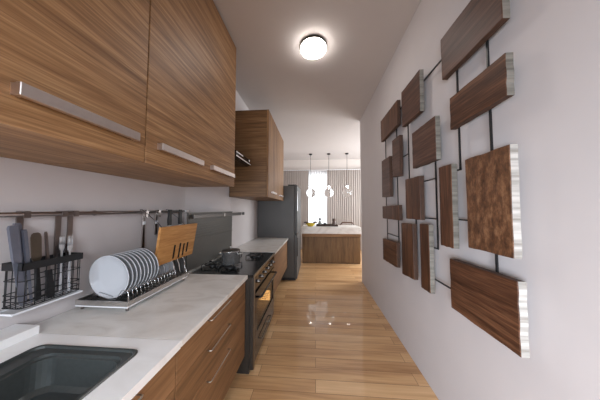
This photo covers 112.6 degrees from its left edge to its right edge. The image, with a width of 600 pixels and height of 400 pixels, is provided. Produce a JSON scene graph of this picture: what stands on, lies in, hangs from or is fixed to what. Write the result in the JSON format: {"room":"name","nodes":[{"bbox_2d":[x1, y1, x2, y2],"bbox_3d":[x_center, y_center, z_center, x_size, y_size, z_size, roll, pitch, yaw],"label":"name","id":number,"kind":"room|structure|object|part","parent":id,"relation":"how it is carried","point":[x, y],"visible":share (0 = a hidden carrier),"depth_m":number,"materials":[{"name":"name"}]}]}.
{"room":"kitchen","nodes":[
{"label":"kitchen","id":0,"kind":"room"},
{"bbox_2d":[0,91,257,329],"bbox_3d":[-1.181,-0.068,2.375,0.470,3.050,9.150,0,-3,4],"label":"wall","id":1,"kind":"structure","parent":0,"point":[24,185],"depth_m":1.18,"materials":[{"name":"grey paint"}]},
{"bbox_2d":[0,290,82,316],"bbox_3d":[-1.221,0.485,0.948,0.100,0.020,0.250,0,-3,4],"label":"drip tray","id":2,"kind":"object","parent":1,"relation":"attached to","point":[6,312],"visible":0.71,"depth_m":0.91,"materials":[{"name":"white plastic"}]},
{"bbox_2d":[0,0,149,163],"bbox_3d":[-1.024,-0.915,0.473,0.567,1.430,1.044,0,-3,4],"label":"upper cabinet","id":3,"kind":"object","parent":1,"relation":"attached to","point":[73,73],"visible":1,"depth_m":0.69,"materials":[{"name":"brown wood"}]},
{"bbox_3d":[-0.735,-0.286,0.707,0.030,0.036,0.363,0,-3,4],"label":"handle","id":4,"kind":"part","parent":3,"relation":"part of","materials":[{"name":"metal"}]},
{"bbox_2d":[0,210,188,216],"bbox_3d":[-1.222,0.078,1.192,0.062,0.032,1.700,0,-3,4],"label":"wall rail","id":5,"kind":"object","parent":1,"relation":"attached to","point":[94,212],"visible":0.83,"depth_m":1.11,"materials":[{"name":"metal"}]},
{"bbox_2d":[1,211,82,309],"bbox_3d":[-1.206,0.258,0.961,0.100,0.411,0.234,0,-3,4],"label":"utensil basket","id":6,"kind":"object","parent":5,"relation":"hanging from","point":[54,259],"visible":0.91,"depth_m":0.94,"materials":[{"name":"metal"}]},
{"bbox_2d":[6,225,25,305],"bbox_3d":[-1.190,0.279,0.840,0.013,0.348,0.064,0,-3,4],"label":"kitchen knife","id":7,"kind":"object","parent":6,"relation":"in","point":[13,233],"visible":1,"depth_m":0.84,"materials":[{"name":"silver metal"}]},
{"bbox_3d":[-1.190,0.183,0.835,0.013,0.158,0.044,0,-3,4],"label":"knife handle","id":8,"kind":"part","parent":7,"relation":"part of","materials":[{"name":"silver metal"}]},
{"bbox_3d":[-1.189,0.357,0.846,0.003,0.193,0.045,0,-3,4],"label":"blade","id":9,"kind":"part","parent":7,"relation":"part of","materials":[{"name":"silver metal"}]},
{"bbox_2d":[12,223,26,303],"bbox_3d":[-1.206,0.276,0.862,0.013,0.355,0.055,0,-3,4],"label":"kitchen knife","id":10,"kind":"object","parent":6,"relation":"in","point":[18,224],"visible":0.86,"depth_m":0.86,"materials":[{"name":"silver metal"}]},
{"bbox_3d":[-1.207,0.178,0.857,0.013,0.161,0.036,0,-3,4],"label":"knife handle","id":11,"kind":"part","parent":10,"relation":"part of","materials":[{"name":"silver metal"}]},
{"bbox_3d":[-1.205,0.356,0.867,0.003,0.196,0.038,0,-3,4],"label":"blade","id":12,"kind":"part","parent":10,"relation":"part of","materials":[{"name":"silver metal"}]},
{"bbox_2d":[21,229,32,302],"bbox_3d":[-1.187,0.290,0.871,0.013,0.327,0.044,0,-3,4],"label":"kitchen knife","id":13,"kind":"object","parent":6,"relation":"in","point":[24,233],"visible":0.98,"depth_m":0.87,"materials":[{"name":"silver metal"}]},
{"bbox_3d":[-1.188,0.201,0.867,0.013,0.148,0.026,0,-3,4],"label":"knife handle","id":14,"kind":"part","parent":13,"relation":"part of","materials":[{"name":"silver metal"}]},
{"bbox_3d":[-1.187,0.364,0.876,0.003,0.180,0.028,0,-3,4],"label":"blade","id":15,"kind":"part","parent":13,"relation":"part of","materials":[{"name":"silver metal"}]},
{"bbox_2d":[30,232,41,300],"bbox_3d":[-1.197,0.301,0.905,0.010,0.308,0.044,0,-3,4],"label":"spatula","id":16,"kind":"object","parent":6,"relation":"in","point":[36,238],"visible":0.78,"depth_m":0.91,"materials":[{"name":"wood"}]},
{"bbox_3d":[-1.196,0.371,0.911,0.010,0.170,0.026,0,-3,4],"label":"handle","id":17,"kind":"part","parent":16,"relation":"part of","materials":[{"name":"black plastic"}]},
{"bbox_2d":[44,232,53,297],"bbox_3d":[-1.182,0.303,0.943,0.027,0.309,0.033,0,-3,4],"label":"kitchen knife","id":18,"kind":"object","parent":6,"relation":"in","point":[49,280],"visible":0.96,"depth_m":0.94,"materials":[{"name":"metal"}]},
{"bbox_3d":[-1.188,0.238,0.940,0.016,0.179,0.020,0,-3,4],"label":"rod","id":19,"kind":"part","parent":18,"relation":"part of","materials":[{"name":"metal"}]},
{"bbox_3d":[-1.179,0.392,0.943,0.022,0.131,0.026,0,-3,4],"label":"rod handle","id":20,"kind":"part","parent":18,"relation":"part of","materials":[{"name":"black plastic"}]},
{"bbox_2d":[58,235,64,292],"bbox_3d":[-1.202,0.320,1.010,0.014,0.279,0.022,0,-3,4],"label":"fork","id":21,"kind":"object","parent":6,"relation":"in","point":[62,246],"visible":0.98,"depth_m":1.01,"materials":[{"name":"metal"}]},
{"bbox_3d":[-1.202,0.359,1.003,0.012,0.201,0.013,0,-3,4],"label":"stem","id":22,"kind":"part","parent":21,"relation":"part of","materials":[{"name":"metal"}]},
{"bbox_2d":[67,237,72,290],"bbox_3d":[-1.181,0.326,1.028,0.014,0.269,0.022,0,-3,4],"label":"fork","id":23,"kind":"object","parent":6,"relation":"in","point":[69,247],"visible":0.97,"depth_m":1.02,"materials":[{"name":"metal"}]},
{"bbox_3d":[-1.180,0.363,1.022,0.012,0.194,0.013,0,-3,4],"label":"stem","id":24,"kind":"part","parent":23,"relation":"part of","materials":[{"name":"metal"}]},
{"bbox_2d":[141,210,148,247],"bbox_3d":[-1.182,0.223,1.524,0.034,0.291,0.024,0,-3,4],"label":"strip","id":25,"kind":"object","parent":5,"relation":"hanging from","point":[147,211],"visible":0.82,"depth_m":1.52,"materials":[{"name":"metal"}]},
{"bbox_2d":[154,210,160,234],"bbox_3d":[-1.173,0.184,1.648,0.034,0.201,0.024,0,-3,4],"label":"strip","id":26,"kind":"object","parent":5,"relation":"hanging from","point":[158,214],"visible":0.88,"depth_m":1.65,"materials":[{"name":"metal"}]},
{"bbox_2d":[47,0,235,186],"bbox_3d":[-0.946,-0.868,1.520,0.567,1.430,1.050,0,-3,4],"label":"upper cabinet","id":27,"kind":"object","parent":1,"relation":"attached to","point":[191,93],"visible":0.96,"depth_m":1.29,"materials":[{"name":"brown wood"}]},
{"bbox_3d":[-0.698,-0.264,1.209,0.030,0.036,0.384,0,-3,4],"label":"handle","id":28,"kind":"part","parent":27,"relation":"part of","materials":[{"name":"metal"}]},
{"bbox_3d":[-0.703,-0.868,1.502,0.021,1.430,1.048,0,-3,4],"label":"door","id":29,"kind":"part","parent":27,"relation":"part of","materials":[{"name":"brown wood"}]},
{"bbox_3d":[-0.658,-0.240,1.734,0.030,0.036,0.405,0,-3,4],"label":"handle","id":30,"kind":"part","parent":27,"relation":"part of","materials":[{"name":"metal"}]},
{"bbox_2d":[192,212,243,218],"bbox_3d":[-0.916,0.176,2.407,0.050,0.044,1.275,0,-3,4],"label":"wall rail","id":31,"kind":"object","parent":1,"relation":"attached to","point":[238,213],"visible":1,"depth_m":2.16,"materials":[{"name":"metal"}]},
{"bbox_2d":[235,150,250,166],"bbox_3d":[-0.899,-0.499,2.286,0.542,0.158,0.444,0,-3,4],"label":"range hood","id":32,"kind":"object","parent":1,"relation":"attached to","point":[240,160],"visible":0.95,"depth_m":2.27,"materials":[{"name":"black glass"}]},
{"bbox_2d":[229,109,283,200],"bbox_3d":[-0.605,-0.586,3.236,0.547,1.152,1.245,0,-3,4],"label":"upper cabinet","id":33,"kind":"object","parent":1,"relation":"attached to","point":[258,138],"visible":0.96,"depth_m":2.63,"materials":[{"name":"brown wood"}]},
{"bbox_3d":[-0.396,-0.601,2.908,0.021,1.152,0.621,0,-3,4],"label":"door","id":34,"kind":"part","parent":33,"relation":"part of","materials":[{"name":"brown wood"}]},
{"bbox_3d":[-0.350,-0.573,3.530,0.021,1.152,0.621,0,-3,4],"label":"door","id":35,"kind":"part","parent":33,"relation":"part of","materials":[{"name":"brown wood"}]},
{"bbox_2d":[213,0,420,159],"bbox_3d":[0.798,-1.648,2.298,4.540,0.100,9.550,0,-3,4],"label":"ceiling","id":36,"kind":"structure","parent":0,"point":[317,107],"depth_m":2.29,"materials":[{"name":"paint"}]},
{"bbox_2d":[306,154,314,197],"bbox_3d":[0.327,-0.746,6.152,0.290,1.354,0.290,0,-3,4],"label":"pendant lamp","id":37,"kind":"object","parent":36,"relation":"hanging from","point":[310,192],"visible":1,"depth_m":6.06,"materials":[{"name":"white"}]},
{"bbox_3d":[0.327,-0.215,6.128,0.290,0.290,0.290,0,-3,4],"label":"glass globe","id":38,"kind":"part","parent":37,"relation":"part of"},
{"bbox_3d":[0.327,-0.903,6.160,0.010,0.969,0.010,1,-3,-18],"label":"cord","id":39,"kind":"part","parent":37,"relation":"part of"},
{"bbox_2d":[300,35,325,58],"bbox_3d":[0.138,-1.575,2.078,0.267,0.065,0.267,0,-3,4],"label":"ceiling light","id":40,"kind":"object","parent":36,"relation":"attached to","point":[312,46],"visible":1,"depth_m":2.03,"materials":[{"name":"glass"}]},
{"bbox_2d":[324,153,333,197],"bbox_3d":[0.881,-0.748,6.111,0.290,1.354,0.290,0,-3,4],"label":"pendant lamp","id":41,"kind":"object","parent":36,"relation":"hanging from","point":[328,192],"visible":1,"depth_m":5.99,"materials":[{"name":"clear glass"}]},
{"bbox_3d":[0.881,-0.217,6.087,0.290,0.290,0.290,0,-3,4],"label":"glass globe","id":42,"kind":"part","parent":41,"relation":"part of"},
{"bbox_2d":[342,153,351,197],"bbox_3d":[1.430,-0.750,6.070,0.290,1.354,0.290,0,-3,4],"label":"pendant lamp","id":43,"kind":"object","parent":36,"relation":"hanging from","point":[347,192],"visible":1,"depth_m":5.95,"materials":[{"name":"clear glass"}]},
{"bbox_3d":[1.430,-0.218,6.046,0.290,0.290,0.290,0,-3,4],"label":"glass globe","id":44,"kind":"part","parent":43,"relation":"part of"},
{"bbox_2d":[284,159,360,169],"bbox_3d":[1.306,0.133,6.848,3.820,3.050,0.150,0,-3,4],"label":"wall","id":45,"kind":"structure","parent":0,"point":[327,163],"depth_m":6.87,"materials":[{"name":"paint"}]},
{"bbox_2d":[284,169,360,170],"bbox_3d":[1.125,-1.009,6.757,3.460,0.020,0.160,0,-3,4],"label":"track","id":46,"kind":"object","parent":45,"relation":"attached to","point":[325,169],"visible":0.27,"depth_m":6.77,"materials":[{"name":"white plastic"}]},
{"bbox_2d":[283,170,308,248],"bbox_3d":[-0.156,0.318,6.721,0.903,2.629,0.030,0,-3,4],"label":"curtain","id":47,"kind":"object","parent":46,"relation":"hanging from","point":[300,178],"visible":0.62,"depth_m":6.74,"materials":[{"name":"grey fabric"}]},
{"bbox_2d":[308,171,326,224],"bbox_3d":[0.669,0.326,6.739,1.498,2.614,0.043,0,-3,4],"label":"sheer curtain","id":48,"kind":"object","parent":46,"relation":"hanging from","point":[317,205],"visible":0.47,"depth_m":6.76,"materials":[{"name":"white fabric"}]},
{"bbox_2d":[327,170,361,249],"bbox_3d":[1.850,0.311,6.571,1.918,2.629,0.030,0,-3,4],"label":"curtain","id":49,"kind":"object","parent":46,"relation":"hanging from","point":[341,208],"visible":0.41,"depth_m":6.62,"materials":[{"name":"grey fabric"}]},
{"bbox_2d":[224,249,438,399],"bbox_3d":[0.798,1.498,2.156,4.540,0.100,9.550,0,-3,4],"label":"floor","id":50,"kind":"structure","parent":0,"point":[326,337],"depth_m":1.90,"materials":[{"name":"brown wood"}]},
{"bbox_2d":[131,354,175,399],"bbox_3d":[-0.920,0.981,0.311,0.783,0.768,1.068,0,-3,4],"label":"base cabinet","id":51,"kind":"object","parent":50,"relation":"on","point":[161,386],"visible":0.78,"depth_m":0.76,"materials":[{"name":"brown wood"}]},
{"bbox_2d":[0,324,180,399],"bbox_3d":[-0.924,0.561,0.330,0.776,0.068,1.070,0,-3,4],"label":"countertop","id":52,"kind":"structure","parent":51,"relation":"on","point":[126,382],"depth_m":0.79,"materials":[{"name":"white stone"}]},
{"bbox_2d":[0,344,137,399],"bbox_3d":[-0.856,0.634,0.486,0.440,0.136,0.617,0,-3,4],"label":"sink","id":53,"kind":"object","parent":52,"relation":"in","point":[46,371],"visible":0.89,"depth_m":0.75,"materials":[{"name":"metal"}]},
{"bbox_3d":[-0.566,0.982,0.284,0.022,0.464,1.066,0,-3,4],"label":"drawer","id":54,"kind":"part","parent":51,"relation":"part of","materials":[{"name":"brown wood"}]},
{"bbox_2d":[175,282,244,399],"bbox_3d":[-0.849,1.024,1.259,0.783,0.768,0.828,0,-3,4],"label":"base cabinet","id":55,"kind":"object","parent":50,"relation":"on","point":[207,364],"visible":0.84,"depth_m":1.14,"materials":[{"name":"brown wood"}]},
{"bbox_2d":[35,274,247,346],"bbox_3d":[-0.853,0.623,1.282,0.776,0.030,0.828,0,-3,4],"label":"countertop","id":56,"kind":"structure","parent":55,"relation":"on","point":[177,311],"depth_m":1.04,"materials":[{"name":"beige stone"}]},
{"bbox_2d":[75,263,187,310],"bbox_3d":[-1.048,0.540,1.325,0.308,0.139,0.508,0,-3,4],"label":"dish rack","id":57,"kind":"object","parent":56,"relation":"on","point":[126,300],"visible":0.72,"depth_m":1.16,"materials":[{"name":"brushed steel"},{"name":"black plastic"},{"name":"polished wire"}]},
{"bbox_2d":[89,256,128,298],"bbox_3d":[-1.072,0.433,1.132,0.242,0.242,0.036,0,-3,4],"label":"dinner plate","id":58,"kind":"object","parent":57,"relation":"in","point":[109,275],"visible":0.98,"depth_m":1.14,"materials":[{"name":"white ceramic"}]},
{"bbox_2d":[107,254,133,295],"bbox_3d":[-1.070,0.434,1.158,0.242,0.242,0.036,0,-3,4],"label":"dinner plate","id":59,"kind":"object","parent":57,"relation":"in","point":[130,270],"visible":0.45,"depth_m":1.15,"materials":[{"name":"white ceramic"}]},
{"bbox_2d":[112,253,137,293],"bbox_3d":[-1.068,0.436,1.185,0.242,0.242,0.036,0,-3,4],"label":"dinner plate","id":60,"kind":"object","parent":57,"relation":"in","point":[135,273],"visible":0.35,"depth_m":1.18,"materials":[{"name":"white ceramic"}]},
{"bbox_2d":[116,252,141,291],"bbox_3d":[-1.066,0.437,1.211,0.242,0.242,0.036,0,-3,4],"label":"dinner plate","id":61,"kind":"object","parent":57,"relation":"in","point":[133,258],"visible":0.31,"depth_m":1.21,"materials":[{"name":"white ceramic"}]},
{"bbox_2d":[121,252,144,289],"bbox_3d":[-1.064,0.438,1.238,0.242,0.242,0.036,0,-3,4],"label":"dinner plate","id":62,"kind":"object","parent":57,"relation":"in","point":[137,257],"visible":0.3,"depth_m":1.23,"materials":[{"name":"white ceramic"}]},
{"bbox_2d":[125,251,148,285],"bbox_3d":[-1.062,0.439,1.264,0.242,0.242,0.036,0,-3,4],"label":"dinner plate","id":63,"kind":"object","parent":57,"relation":"in","point":[143,259],"visible":0.23,"depth_m":1.26,"materials":[{"name":"white ceramic"}]},
{"bbox_2d":[129,250,151,283],"bbox_3d":[-1.060,0.440,1.290,0.242,0.242,0.036,0,-3,4],"label":"dinner plate","id":64,"kind":"object","parent":57,"relation":"in","point":[144,255],"visible":0.26,"depth_m":1.28,"materials":[{"name":"white ceramic"}]},
{"bbox_2d":[134,249,155,282],"bbox_3d":[-1.058,0.442,1.317,0.242,0.242,0.036,0,-3,4],"label":"dinner plate","id":65,"kind":"object","parent":57,"relation":"in","point":[143,251],"visible":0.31,"depth_m":1.31,"materials":[{"name":"white ceramic"}]},
{"bbox_2d":[138,248,158,280],"bbox_3d":[-1.056,0.443,1.343,0.242,0.242,0.036,0,-3,4],"label":"dinner plate","id":66,"kind":"object","parent":57,"relation":"in","point":[147,250],"visible":0.24,"depth_m":1.34,"materials":[{"name":"white ceramic"}]},
{"bbox_2d":[159,264,164,276],"bbox_3d":[-1.041,0.513,1.474,0.104,0.104,0.018,0,-3,4],"label":"saucer","id":67,"kind":"object","parent":57,"relation":"in","point":[162,268],"visible":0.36,"depth_m":1.48,"materials":[{"name":"white ceramic"}]},
{"bbox_2d":[163,263,168,274],"bbox_3d":[-1.038,0.515,1.519,0.104,0.104,0.018,0,-3,4],"label":"saucer","id":68,"kind":"object","parent":57,"relation":"in","point":[166,265],"visible":0.37,"depth_m":1.52,"materials":[{"name":"white ceramic"}]},
{"bbox_2d":[168,261,173,272],"bbox_3d":[-1.034,0.517,1.564,0.104,0.104,0.018,0,-3,4],"label":"saucer","id":69,"kind":"object","parent":57,"relation":"in","point":[171,265],"visible":0.36,"depth_m":1.56,"materials":[{"name":"white ceramic"}]},
{"bbox_2d":[140,209,196,274],"bbox_3d":[-1.063,0.350,1.619,0.247,0.548,0.453,0,-3,4],"label":"board","id":70,"kind":"object","parent":56,"relation":"on","point":[175,242],"visible":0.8,"depth_m":1.56,"materials":[{"name":"brown wood"}]},
{"bbox_2d":[167,210,171,225],"bbox_3d":[-1.005,0.252,1.538,0.017,0.355,0.038,0,-3,4],"label":"knife","id":71,"kind":"object","parent":70,"relation":"in","point":[169,212],"visible":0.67,"depth_m":1.53,"materials":[{"name":"metal"}]},
{"bbox_3d":[-0.980,0.338,1.613,0.038,0.270,0.453,0,-3,4],"label":"board panel","id":72,"kind":"part","parent":70,"relation":"part of","materials":[{"name":"brown wood"}]},
{"bbox_2d":[178,210,182,224],"bbox_3d":[-0.996,0.257,1.657,0.017,0.355,0.038,0,-3,4],"label":"knife","id":73,"kind":"object","parent":70,"relation":"in","point":[180,212],"visible":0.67,"depth_m":1.66,"materials":[{"name":"metal"}]},
{"bbox_3d":[-0.495,1.105,1.229,0.022,0.304,0.826,0,-3,4],"label":"drawer","id":74,"kind":"part","parent":55,"relation":"part of","materials":[{"name":"brown wood"}]},
{"bbox_3d":[-0.474,0.816,1.198,0.025,0.007,0.257,0,-3,4],"label":"handle","id":75,"kind":"part","parent":55,"relation":"part of","materials":[{"name":"metal"}]},
{"bbox_3d":[-0.474,0.977,1.191,0.025,0.007,0.257,0,-3,4],"label":"handle","id":76,"kind":"part","parent":55,"relation":"part of","materials":[{"name":"metal"}]},
{"bbox_3d":[-0.474,0.657,1.206,0.025,0.007,0.257,0,-3,4],"label":"handle","id":77,"kind":"part","parent":55,"relation":"part of","materials":[{"name":"metal"}]},
{"bbox_2d":[185,211,276,373],"bbox_3d":[-0.629,0.788,2.151,0.651,1.318,0.938,0,-3,4],"label":"stove","id":78,"kind":"object","parent":50,"relation":"on","point":[213,235],"visible":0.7,"depth_m":1.94,"materials":[{"name":"metal"}]},
{"bbox_2d":[218,246,242,265],"bbox_3d":[-0.658,0.522,1.903,0.208,0.161,0.170,-2,-3,40],"label":"saucepan","id":79,"kind":"object","parent":78,"relation":"on","point":[230,256],"visible":1,"depth_m":1.84,"materials":[{"name":"metal"}]},
{"bbox_3d":[-0.658,0.470,1.905,0.169,0.016,0.169,0,-3,4],"label":"lid","id":80,"kind":"part","parent":79,"relation":"part of","materials":[{"name":"metal"}]},
{"bbox_2d":[190,252,274,277],"bbox_3d":[-0.639,0.661,2.126,0.583,0.027,0.876,0,-3,4],"label":"cooktop","id":81,"kind":"object","parent":78,"relation":"in","point":[252,266],"depth_m":1.90,"materials":[{"name":"black glass"}]},
{"bbox_3d":[-0.384,1.024,1.668,0.005,0.745,0.026,0,-3,4],"label":"trim","id":82,"kind":"part","parent":78,"relation":"part of","materials":[{"name":"metal"}]},
{"bbox_3d":[-0.372,1.330,2.097,0.025,0.152,0.814,0,-3,4],"label":"storage drawer","id":83,"kind":"part","parent":78,"relation":"part of","materials":[{"name":"black glass"}]},
{"bbox_3d":[-0.371,0.744,2.123,0.028,0.135,0.814,0,-3,4],"label":"control panel","id":84,"kind":"part","parent":78,"relation":"part of","materials":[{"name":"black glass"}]},
{"bbox_2d":[255,266,276,342],"bbox_3d":[-0.606,1.034,2.128,0.603,0.425,0.814,0,-3,4],"label":"oven","id":85,"kind":"object","parent":78,"relation":"in","point":[264,293],"depth_m":2.12,"materials":[{"name":"metal"}]},
{"bbox_2d":[257,184,300,279],"bbox_3d":[-0.398,0.632,4.309,0.786,1.824,0.938,0,-3,4],"label":"refrigerator","id":86,"kind":"object","parent":50,"relation":"on","point":[276,219],"visible":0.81,"depth_m":3.85,"materials":[{"name":"grey metal"}]},
{"bbox_3d":[-0.044,1.097,4.261,0.052,0.832,0.936,0,-3,4],"label":"door","id":87,"kind":"part","parent":86,"relation":"part of","materials":[{"name":"metal"}]},
{"bbox_3d":[-0.044,0.200,4.302,0.052,0.936,0.936,0,-3,4],"label":"door","id":88,"kind":"part","parent":86,"relation":"part of","materials":[{"name":"metal"}]},
{"bbox_2d":[274,242,286,292],"bbox_3d":[-0.566,1.110,3.177,0.560,0.768,1.253,0,-3,4],"label":"base cabinet","id":89,"kind":"object","parent":50,"relation":"on","point":[280,258],"visible":0.23,"depth_m":3.03,"materials":[{"name":"brown wood"}]},
{"bbox_2d":[237,238,287,253],"bbox_3d":[-0.573,0.710,3.200,0.609,0.030,1.263,0,-3,4],"label":"countertop","id":90,"kind":"structure","parent":89,"relation":"on","point":[269,245],"depth_m":3.02,"materials":[{"name":"beige stone"}]},
{"bbox_2d":[302,225,360,263],"bbox_3d":[0.790,1.134,5.240,1.455,0.905,0.660,0,-3,4],"label":"kitchen island","id":91,"kind":"object","parent":50,"relation":"on","point":[340,244],"visible":0.97,"depth_m":4.95,"materials":[{"name":"brown wood"}]},
{"bbox_2d":[304,221,316,225],"bbox_3d":[0.270,0.615,5.152,0.343,0.122,0.264,0,-3,4],"label":"fruit bowl","id":92,"kind":"object","parent":91,"relation":"on","point":[306,222],"visible":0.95,"depth_m":5.06,"materials":[{"name":"yellow ceramic"}]},
{"bbox_3d":[0.412,1.233,4.993,0.711,0.625,0.020,0,-3,4],"label":"panel","id":93,"kind":"part","parent":91,"relation":"part of","materials":[{"name":"brown wood"}]},
{"bbox_2d":[316,224,337,226],"bbox_3d":[0.699,0.657,5.223,0.550,0.045,0.270,0,-3,4],"label":"serving tray","id":94,"kind":"object","parent":91,"relation":"on","point":[336,225],"visible":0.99,"depth_m":5.09,"materials":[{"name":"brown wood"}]},
{"bbox_3d":[1.126,1.231,4.939,0.714,0.625,0.020,0,-3,4],"label":"panel","id":95,"kind":"part","parent":91,"relation":"part of","materials":[{"name":"brown wood"}]},
{"bbox_2d":[360,0,599,399],"bbox_3d":[2.025,-0.079,2.135,1.980,3.050,9.150,0,-3,4],"label":"wall","id":96,"kind":"structure","parent":0,"point":[552,116],"depth_m":0.85,"materials":[{"name":"grey paint"}]},
{"bbox_2d":[381,0,529,357],"bbox_3d":[0.957,-0.168,1.607,0.069,1.676,1.594,0,-3,4],"label":"wall sculpture","id":97,"kind":"object","parent":96,"relation":"attached to","point":[495,302],"visible":1,"depth_m":1.03,"materials":[{"name":"brown wood"}]},
{"bbox_3d":[0.992,-0.069,2.029,0.008,0.428,0.008,0,-3,4],"label":"rod","id":98,"kind":"part","parent":97,"relation":"part of","materials":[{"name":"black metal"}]},
{"bbox_3d":[0.973,-0.395,1.790,0.008,0.758,0.008,0,-3,4],"label":"rod","id":99,"kind":"part","parent":97,"relation":"part of","materials":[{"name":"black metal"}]},
{"bbox_3d":[0.942,-0.924,1.401,0.008,0.008,0.458,0,-3,4],"label":"rod","id":100,"kind":"part","parent":97,"relation":"part of","materials":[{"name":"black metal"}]},
{"bbox_3d":[0.948,0.001,1.433,0.008,0.681,0.111,0,-3,4],"label":"rod","id":101,"kind":"part","parent":97,"relation":"part of","materials":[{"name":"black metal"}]},
{"bbox_3d":[0.940,0.551,1.305,0.008,0.008,0.318,0,-3,4],"label":"rod","id":102,"kind":"part","parent":97,"relation":"part of","materials":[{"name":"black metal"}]},
{"bbox_3d":[0.930,-0.510,1.214,0.008,0.680,0.097,0,-3,4],"label":"rod","id":103,"kind":"part","parent":97,"relation":"part of","materials":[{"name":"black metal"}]},
{"bbox_3d":[0.911,-0.208,0.948,0.008,1.308,0.008,0,-3,4],"label":"rod","id":104,"kind":"part","parent":97,"relation":"part of","materials":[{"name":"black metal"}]}
]}

